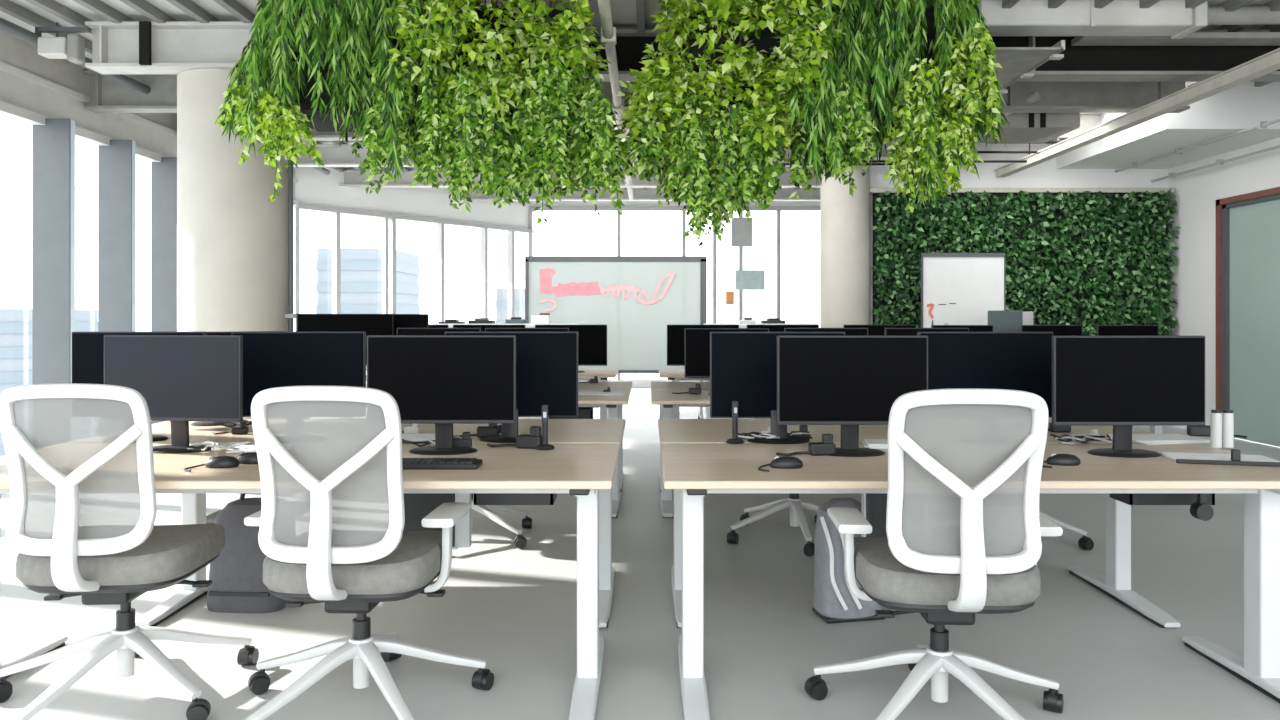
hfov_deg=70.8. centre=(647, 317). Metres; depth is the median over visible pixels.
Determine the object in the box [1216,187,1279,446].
door
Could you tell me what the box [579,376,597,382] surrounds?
gadget
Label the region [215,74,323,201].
hanging plant
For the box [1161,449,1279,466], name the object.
notebook
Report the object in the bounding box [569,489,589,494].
switch
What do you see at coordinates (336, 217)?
window
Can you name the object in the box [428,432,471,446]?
gadget
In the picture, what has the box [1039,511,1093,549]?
office chair
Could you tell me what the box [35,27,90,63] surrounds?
bracket
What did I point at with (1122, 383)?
monitor
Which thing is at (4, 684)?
hood
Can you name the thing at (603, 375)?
desk
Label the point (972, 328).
monitor
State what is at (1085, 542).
caster wheel
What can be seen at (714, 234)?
window
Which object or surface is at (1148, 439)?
paper stack
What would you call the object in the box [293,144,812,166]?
ceiling beam
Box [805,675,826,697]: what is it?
caster wheel
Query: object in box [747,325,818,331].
monitor
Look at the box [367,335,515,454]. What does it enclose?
monitor
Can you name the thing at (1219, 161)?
conduit
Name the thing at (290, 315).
drain pipe
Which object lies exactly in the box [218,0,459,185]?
hanging plant
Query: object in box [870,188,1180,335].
wall
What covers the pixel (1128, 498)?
cable tray
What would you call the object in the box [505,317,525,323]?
bag
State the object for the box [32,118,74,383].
column
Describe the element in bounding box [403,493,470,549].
case
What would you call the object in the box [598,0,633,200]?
conduit
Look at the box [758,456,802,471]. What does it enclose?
computer mouse
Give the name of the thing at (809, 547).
caster wheel
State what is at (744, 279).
poster
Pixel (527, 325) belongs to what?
storage cabinet
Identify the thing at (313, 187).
wall
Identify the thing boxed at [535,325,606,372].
monitor
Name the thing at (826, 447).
gadget
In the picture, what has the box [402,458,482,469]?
keyboard
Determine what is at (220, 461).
computer mouse
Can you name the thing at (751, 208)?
window
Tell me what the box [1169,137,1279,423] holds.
wall
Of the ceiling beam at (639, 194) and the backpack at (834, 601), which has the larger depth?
the ceiling beam at (639, 194)
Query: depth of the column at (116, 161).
7.78 m
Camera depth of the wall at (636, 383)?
15.50 m
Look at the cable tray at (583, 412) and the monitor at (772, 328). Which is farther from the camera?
the monitor at (772, 328)
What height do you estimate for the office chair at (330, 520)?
1.013 m
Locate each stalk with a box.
[535,405,554,449]
[726,401,743,443]
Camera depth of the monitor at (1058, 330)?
8.00 m
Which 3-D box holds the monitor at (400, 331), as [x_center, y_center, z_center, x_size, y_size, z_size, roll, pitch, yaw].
[-1.350,0.277,5.840,0.540,0.427,0.180,0,0,0]
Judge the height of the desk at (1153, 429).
0.710 m
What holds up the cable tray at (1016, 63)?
hanging from the ceiling beam at (107, 95)
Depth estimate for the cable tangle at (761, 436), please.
3.56 m
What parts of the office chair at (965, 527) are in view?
armrest, arm, lever, arm, arm, seat, frame, arm, arm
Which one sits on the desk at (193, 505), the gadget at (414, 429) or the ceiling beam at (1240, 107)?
the gadget at (414, 429)
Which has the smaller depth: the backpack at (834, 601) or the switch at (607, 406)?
the backpack at (834, 601)
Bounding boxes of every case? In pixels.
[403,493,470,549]
[438,319,464,323]
[761,318,784,323]
[861,493,886,536]
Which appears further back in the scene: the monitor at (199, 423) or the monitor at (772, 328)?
the monitor at (772, 328)
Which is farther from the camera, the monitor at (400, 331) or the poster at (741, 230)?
the poster at (741, 230)
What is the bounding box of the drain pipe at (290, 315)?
[285,151,295,331]
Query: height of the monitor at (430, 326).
0.430 m
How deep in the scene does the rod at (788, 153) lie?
9.59 m
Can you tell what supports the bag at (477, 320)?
on the storage cabinet at (527, 325)
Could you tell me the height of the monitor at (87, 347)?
0.435 m
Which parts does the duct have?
casing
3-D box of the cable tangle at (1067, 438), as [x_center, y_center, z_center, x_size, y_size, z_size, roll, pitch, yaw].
[1.710,0.473,3.531,0.219,0.030,0.140,0,0,0]
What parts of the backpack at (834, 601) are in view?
panel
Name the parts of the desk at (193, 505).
leg, leg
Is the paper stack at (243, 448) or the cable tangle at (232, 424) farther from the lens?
the cable tangle at (232, 424)
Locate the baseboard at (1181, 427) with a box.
[1171,424,1209,429]
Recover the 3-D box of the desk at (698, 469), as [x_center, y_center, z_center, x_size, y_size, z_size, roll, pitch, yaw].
[1.099,0.845,3.033,2.102,0.710,0.986,0,0,0]
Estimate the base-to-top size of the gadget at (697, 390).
0.068 m
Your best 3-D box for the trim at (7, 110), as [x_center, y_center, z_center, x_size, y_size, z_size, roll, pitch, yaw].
[-4.705,-1.670,5.250,0.110,0.360,13.500,0,0,0]
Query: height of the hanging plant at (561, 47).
1.213 m
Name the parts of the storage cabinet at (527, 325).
door, door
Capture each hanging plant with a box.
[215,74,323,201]
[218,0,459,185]
[351,48,635,223]
[383,0,610,120]
[615,0,854,179]
[624,74,883,247]
[784,0,1008,208]
[883,23,1007,212]
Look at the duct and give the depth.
7.80 m
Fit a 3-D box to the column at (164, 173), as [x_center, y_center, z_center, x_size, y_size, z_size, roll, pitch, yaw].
[-4.628,-0.240,9.023,0.325,2.600,0.835,0,0,0]
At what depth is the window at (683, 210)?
15.45 m
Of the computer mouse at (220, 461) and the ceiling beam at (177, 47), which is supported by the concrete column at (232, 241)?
the ceiling beam at (177, 47)
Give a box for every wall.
[295,167,530,228]
[531,201,819,387]
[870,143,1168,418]
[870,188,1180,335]
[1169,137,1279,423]
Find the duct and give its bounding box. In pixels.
[973,92,1079,142]
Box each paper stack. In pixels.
[226,445,256,452]
[402,434,434,440]
[578,391,625,394]
[862,439,887,448]
[1108,434,1209,444]
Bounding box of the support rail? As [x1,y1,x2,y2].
[993,48,1279,176]
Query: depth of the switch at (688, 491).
2.71 m
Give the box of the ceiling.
[0,0,1279,189]
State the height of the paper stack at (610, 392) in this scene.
0.007 m
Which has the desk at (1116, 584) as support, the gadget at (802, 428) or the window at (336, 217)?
the gadget at (802, 428)
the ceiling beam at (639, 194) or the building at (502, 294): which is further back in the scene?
the building at (502, 294)
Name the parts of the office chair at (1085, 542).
arm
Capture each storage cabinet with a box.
[432,323,580,418]
[704,323,817,418]
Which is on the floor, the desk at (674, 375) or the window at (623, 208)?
the desk at (674, 375)
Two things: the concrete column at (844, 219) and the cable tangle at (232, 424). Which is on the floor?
the concrete column at (844, 219)
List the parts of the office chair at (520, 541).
arm, arm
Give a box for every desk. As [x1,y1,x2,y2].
[0,443,619,719]
[135,419,625,627]
[366,370,617,418]
[366,382,631,491]
[549,390,629,517]
[651,382,709,489]
[651,390,709,517]
[658,419,1179,627]
[659,370,709,418]
[660,443,1279,719]
[1150,426,1161,433]
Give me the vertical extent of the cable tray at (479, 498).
0.144 m
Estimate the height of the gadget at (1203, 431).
0.075 m
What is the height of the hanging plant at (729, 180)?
1.046 m
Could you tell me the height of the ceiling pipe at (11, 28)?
0.235 m
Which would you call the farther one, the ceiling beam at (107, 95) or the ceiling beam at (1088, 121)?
the ceiling beam at (1088, 121)
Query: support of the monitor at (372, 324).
on the desk at (600, 385)
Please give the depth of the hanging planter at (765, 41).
5.15 m
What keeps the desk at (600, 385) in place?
on the floor
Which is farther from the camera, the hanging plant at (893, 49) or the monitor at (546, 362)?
the hanging plant at (893, 49)
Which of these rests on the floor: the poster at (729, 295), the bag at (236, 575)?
the bag at (236, 575)
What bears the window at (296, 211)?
in the wall at (313, 187)
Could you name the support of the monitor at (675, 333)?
on the desk at (674, 375)
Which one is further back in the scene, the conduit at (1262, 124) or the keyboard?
the conduit at (1262, 124)
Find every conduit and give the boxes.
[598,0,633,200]
[1115,118,1279,171]
[1151,145,1279,181]
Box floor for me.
[0,388,1279,719]
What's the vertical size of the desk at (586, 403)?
0.710 m
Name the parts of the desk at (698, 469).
leg, leg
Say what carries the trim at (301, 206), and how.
attached to the wall at (313, 187)
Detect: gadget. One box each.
[212,421,248,433]
[402,424,419,433]
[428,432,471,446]
[453,424,498,437]
[487,426,541,448]
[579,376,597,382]
[672,383,700,393]
[740,318,755,323]
[754,426,770,434]
[776,434,835,455]
[790,425,809,439]
[1048,422,1070,431]
[1080,429,1099,439]
[1187,425,1246,437]
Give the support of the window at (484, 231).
in the wall at (313, 187)
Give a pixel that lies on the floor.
(504, 605)
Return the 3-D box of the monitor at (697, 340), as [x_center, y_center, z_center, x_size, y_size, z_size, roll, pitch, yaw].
[0.505,0.279,5.790,0.540,0.427,0.180,0,0,0]
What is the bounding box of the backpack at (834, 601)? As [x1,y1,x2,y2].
[812,498,884,623]
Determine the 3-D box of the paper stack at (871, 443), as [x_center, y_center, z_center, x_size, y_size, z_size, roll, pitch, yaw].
[0.941,0.482,3.439,0.242,0.015,0.173,0,0,5]
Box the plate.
[139,21,151,64]
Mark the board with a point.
(636, 297)
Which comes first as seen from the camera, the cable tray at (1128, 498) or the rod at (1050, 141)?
the cable tray at (1128, 498)
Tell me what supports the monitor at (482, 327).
on the desk at (603, 375)
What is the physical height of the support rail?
0.535 m
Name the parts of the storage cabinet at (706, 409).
door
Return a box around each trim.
[0,61,298,205]
[298,204,532,232]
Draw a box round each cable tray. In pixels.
[474,493,556,504]
[549,407,592,418]
[867,40,1064,157]
[1110,493,1214,504]
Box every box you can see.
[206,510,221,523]
[531,313,550,323]
[1190,493,1213,520]
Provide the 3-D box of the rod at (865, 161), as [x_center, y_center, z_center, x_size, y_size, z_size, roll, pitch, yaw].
[2.950,-1.844,9.200,2.100,0.512,0.024,0,0,0]
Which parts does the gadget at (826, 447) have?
cord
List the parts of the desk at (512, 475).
leg, leg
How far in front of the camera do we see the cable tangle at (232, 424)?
3.98 m
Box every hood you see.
[0,676,12,688]
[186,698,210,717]
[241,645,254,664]
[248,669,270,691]
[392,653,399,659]
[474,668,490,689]
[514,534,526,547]
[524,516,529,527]
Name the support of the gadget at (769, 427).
on the desk at (1116, 584)
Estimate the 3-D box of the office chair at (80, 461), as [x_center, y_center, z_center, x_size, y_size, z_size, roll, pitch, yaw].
[-1.691,0.694,2.850,0.760,1.013,0.782,0,0,-3]
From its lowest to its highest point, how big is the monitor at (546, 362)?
0.435 m
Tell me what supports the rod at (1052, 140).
hanging from the ceiling
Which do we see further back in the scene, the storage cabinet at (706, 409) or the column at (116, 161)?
the storage cabinet at (706, 409)
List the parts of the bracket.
arm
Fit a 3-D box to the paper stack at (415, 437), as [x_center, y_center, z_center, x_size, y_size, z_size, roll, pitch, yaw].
[-0.925,0.482,3.613,0.235,0.015,0.187,0,0,0]
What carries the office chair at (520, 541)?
on the floor
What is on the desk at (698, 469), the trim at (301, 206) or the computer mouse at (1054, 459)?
the computer mouse at (1054, 459)
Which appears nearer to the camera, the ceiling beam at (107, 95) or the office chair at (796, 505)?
the office chair at (796, 505)
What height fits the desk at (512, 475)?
0.710 m
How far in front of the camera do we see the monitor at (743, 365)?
3.59 m
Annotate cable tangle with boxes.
[187,441,249,450]
[220,421,251,427]
[402,436,461,446]
[738,432,811,439]
[1050,434,1112,443]
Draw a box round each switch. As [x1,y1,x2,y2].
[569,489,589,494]
[606,405,615,407]
[663,405,672,407]
[686,489,706,494]
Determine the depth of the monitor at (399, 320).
6.74 m
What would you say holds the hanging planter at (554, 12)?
hanging from the ceiling
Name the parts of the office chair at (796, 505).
arm, arm, arm, arm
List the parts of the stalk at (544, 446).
post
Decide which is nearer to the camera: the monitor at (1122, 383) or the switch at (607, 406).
the monitor at (1122, 383)
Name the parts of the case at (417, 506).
panel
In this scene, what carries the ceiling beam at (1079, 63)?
attached to the ceiling
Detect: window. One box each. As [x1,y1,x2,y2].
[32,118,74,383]
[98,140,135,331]
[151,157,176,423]
[293,206,299,331]
[332,212,340,313]
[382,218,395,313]
[437,223,443,323]
[481,228,487,317]
[508,231,514,318]
[529,206,617,255]
[617,206,683,379]
[682,206,686,255]
[713,206,737,322]
[739,206,778,322]
[776,206,819,319]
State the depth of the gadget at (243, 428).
3.79 m
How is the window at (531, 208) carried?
in the wall at (636, 383)
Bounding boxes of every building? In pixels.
[0,309,97,455]
[316,248,419,381]
[496,289,524,322]
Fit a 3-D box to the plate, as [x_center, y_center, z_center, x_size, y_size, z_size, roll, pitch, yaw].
[-3.455,-1.887,6.185,0.070,0.295,0.030,0,0,0]
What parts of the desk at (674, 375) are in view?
leg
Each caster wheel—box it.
[729,529,735,543]
[804,541,814,554]
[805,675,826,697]
[1048,688,1058,711]
[1079,535,1091,548]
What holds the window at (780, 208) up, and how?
in the wall at (636, 383)
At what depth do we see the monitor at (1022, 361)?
3.59 m
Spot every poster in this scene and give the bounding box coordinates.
[726,292,733,303]
[731,217,752,246]
[735,270,764,289]
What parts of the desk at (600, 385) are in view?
leg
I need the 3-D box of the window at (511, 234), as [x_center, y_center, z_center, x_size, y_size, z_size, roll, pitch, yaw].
[-2.183,-0.220,15.299,0.115,2.560,0.458,0,0,37]
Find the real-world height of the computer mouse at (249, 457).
0.037 m
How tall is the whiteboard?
1.873 m
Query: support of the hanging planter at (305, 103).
hanging from the ceiling
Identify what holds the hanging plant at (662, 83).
in the hanging planter at (765, 41)
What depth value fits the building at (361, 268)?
49.00 m
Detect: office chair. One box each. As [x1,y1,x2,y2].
[0,383,258,719]
[244,386,493,719]
[471,493,531,548]
[727,418,819,555]
[804,388,1063,719]
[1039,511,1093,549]
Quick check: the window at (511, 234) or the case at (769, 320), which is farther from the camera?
the window at (511, 234)
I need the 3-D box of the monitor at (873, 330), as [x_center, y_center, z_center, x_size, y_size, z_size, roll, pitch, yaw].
[2.088,0.275,8.140,0.650,0.430,0.180,0,0,0]
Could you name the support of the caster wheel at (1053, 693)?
attached to the office chair at (965, 527)
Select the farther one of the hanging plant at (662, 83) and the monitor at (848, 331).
the monitor at (848, 331)
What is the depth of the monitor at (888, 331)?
5.80 m
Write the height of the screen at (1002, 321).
0.560 m
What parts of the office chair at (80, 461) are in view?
arm, lever, arm, frame, seat, arm, lever, arm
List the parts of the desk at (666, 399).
leg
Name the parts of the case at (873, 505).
panel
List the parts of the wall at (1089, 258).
trim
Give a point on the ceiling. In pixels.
(27, 14)
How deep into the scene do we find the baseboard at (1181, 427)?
9.74 m
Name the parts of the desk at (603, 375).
leg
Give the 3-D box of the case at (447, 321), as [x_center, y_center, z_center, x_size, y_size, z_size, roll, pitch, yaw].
[-2.112,0.038,9.700,0.250,0.044,0.200,0,0,0]
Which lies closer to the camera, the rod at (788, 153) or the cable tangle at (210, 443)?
the cable tangle at (210, 443)
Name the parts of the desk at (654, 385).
leg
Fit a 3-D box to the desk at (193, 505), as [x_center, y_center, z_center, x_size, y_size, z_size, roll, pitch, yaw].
[-1.204,0.845,3.920,2.192,0.710,0.911,0,0,0]
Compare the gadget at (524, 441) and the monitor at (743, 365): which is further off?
the monitor at (743, 365)
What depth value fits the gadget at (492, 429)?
3.68 m
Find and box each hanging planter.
[288,24,372,131]
[463,8,520,47]
[543,0,570,33]
[686,8,790,109]
[921,8,938,69]
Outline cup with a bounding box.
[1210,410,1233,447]
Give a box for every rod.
[781,153,964,164]
[857,144,1029,162]
[972,140,1052,152]
[987,140,1060,143]
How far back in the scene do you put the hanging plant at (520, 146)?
4.79 m
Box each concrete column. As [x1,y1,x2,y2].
[177,68,287,418]
[820,159,869,327]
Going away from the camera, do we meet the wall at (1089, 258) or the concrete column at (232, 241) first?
the concrete column at (232, 241)
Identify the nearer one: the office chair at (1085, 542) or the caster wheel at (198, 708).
the caster wheel at (198, 708)
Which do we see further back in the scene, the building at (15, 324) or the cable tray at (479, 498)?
the building at (15, 324)
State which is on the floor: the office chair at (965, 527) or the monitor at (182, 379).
the office chair at (965, 527)
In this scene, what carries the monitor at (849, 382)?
on the desk at (698, 469)
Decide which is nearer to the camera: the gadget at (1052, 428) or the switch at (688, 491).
the switch at (688, 491)
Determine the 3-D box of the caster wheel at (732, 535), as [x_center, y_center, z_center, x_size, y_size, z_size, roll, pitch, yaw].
[0.451,1.157,4.785,0.024,0.084,0.064,0,0,20]
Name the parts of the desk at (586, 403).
leg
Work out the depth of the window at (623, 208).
15.46 m
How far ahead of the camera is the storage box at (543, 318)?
9.65 m
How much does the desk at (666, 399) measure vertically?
0.710 m
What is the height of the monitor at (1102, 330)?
0.427 m
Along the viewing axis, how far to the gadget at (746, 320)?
9.67 m
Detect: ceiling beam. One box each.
[0,31,294,198]
[84,71,1189,112]
[85,22,254,73]
[176,113,1101,140]
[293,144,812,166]
[339,170,819,187]
[458,188,819,200]
[579,29,1279,81]
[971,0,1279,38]
[1057,82,1279,168]
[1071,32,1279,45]
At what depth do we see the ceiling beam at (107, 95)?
7.53 m
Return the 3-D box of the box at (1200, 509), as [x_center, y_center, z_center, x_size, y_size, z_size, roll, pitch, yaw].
[1.833,0.604,2.980,0.056,0.128,0.040,0,0,0]
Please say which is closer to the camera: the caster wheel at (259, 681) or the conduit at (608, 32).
the caster wheel at (259, 681)
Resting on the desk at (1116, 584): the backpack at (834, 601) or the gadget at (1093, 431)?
the gadget at (1093, 431)
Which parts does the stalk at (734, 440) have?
post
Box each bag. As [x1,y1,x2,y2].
[207,493,288,612]
[468,318,495,323]
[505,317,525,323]
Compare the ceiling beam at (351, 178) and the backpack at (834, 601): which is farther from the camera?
the ceiling beam at (351, 178)
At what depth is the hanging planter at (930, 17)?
5.15 m
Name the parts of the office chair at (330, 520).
arm, arm, lever, frame, seat, arm, arm, arm, lever, armrest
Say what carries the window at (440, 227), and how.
in the wall at (313, 187)
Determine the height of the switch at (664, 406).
0.018 m
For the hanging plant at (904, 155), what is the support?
in the hanging planter at (930, 17)
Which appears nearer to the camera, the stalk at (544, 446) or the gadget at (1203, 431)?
the stalk at (544, 446)
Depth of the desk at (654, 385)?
6.51 m
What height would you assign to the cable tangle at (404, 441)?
0.030 m
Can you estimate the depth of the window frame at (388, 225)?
13.15 m
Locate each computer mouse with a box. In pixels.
[183,456,239,471]
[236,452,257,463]
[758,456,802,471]
[1042,453,1080,467]
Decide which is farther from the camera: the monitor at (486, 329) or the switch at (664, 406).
the monitor at (486, 329)
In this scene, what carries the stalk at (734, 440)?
on the desk at (1116, 584)
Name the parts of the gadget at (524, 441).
cord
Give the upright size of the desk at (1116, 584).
0.710 m
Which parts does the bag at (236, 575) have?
handle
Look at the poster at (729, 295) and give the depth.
15.42 m
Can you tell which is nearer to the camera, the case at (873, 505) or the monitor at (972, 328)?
the case at (873, 505)
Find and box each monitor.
[72,332,206,441]
[104,335,242,453]
[190,331,281,425]
[232,332,365,416]
[296,314,392,365]
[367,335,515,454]
[393,314,428,334]
[397,328,480,334]
[429,325,448,327]
[445,332,577,442]
[453,325,524,331]
[485,328,568,331]
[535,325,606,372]
[667,325,738,365]
[685,328,768,394]
[710,332,844,443]
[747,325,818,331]
[777,336,927,456]
[784,328,867,335]
[843,325,915,335]
[885,328,968,335]
[917,332,1052,417]
[932,325,992,331]
[1021,325,1081,335]
[1052,336,1204,457]
[1097,325,1157,335]
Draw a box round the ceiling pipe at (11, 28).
[0,17,329,174]
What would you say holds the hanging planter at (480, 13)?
hanging from the ceiling
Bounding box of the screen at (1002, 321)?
[988,311,1032,331]

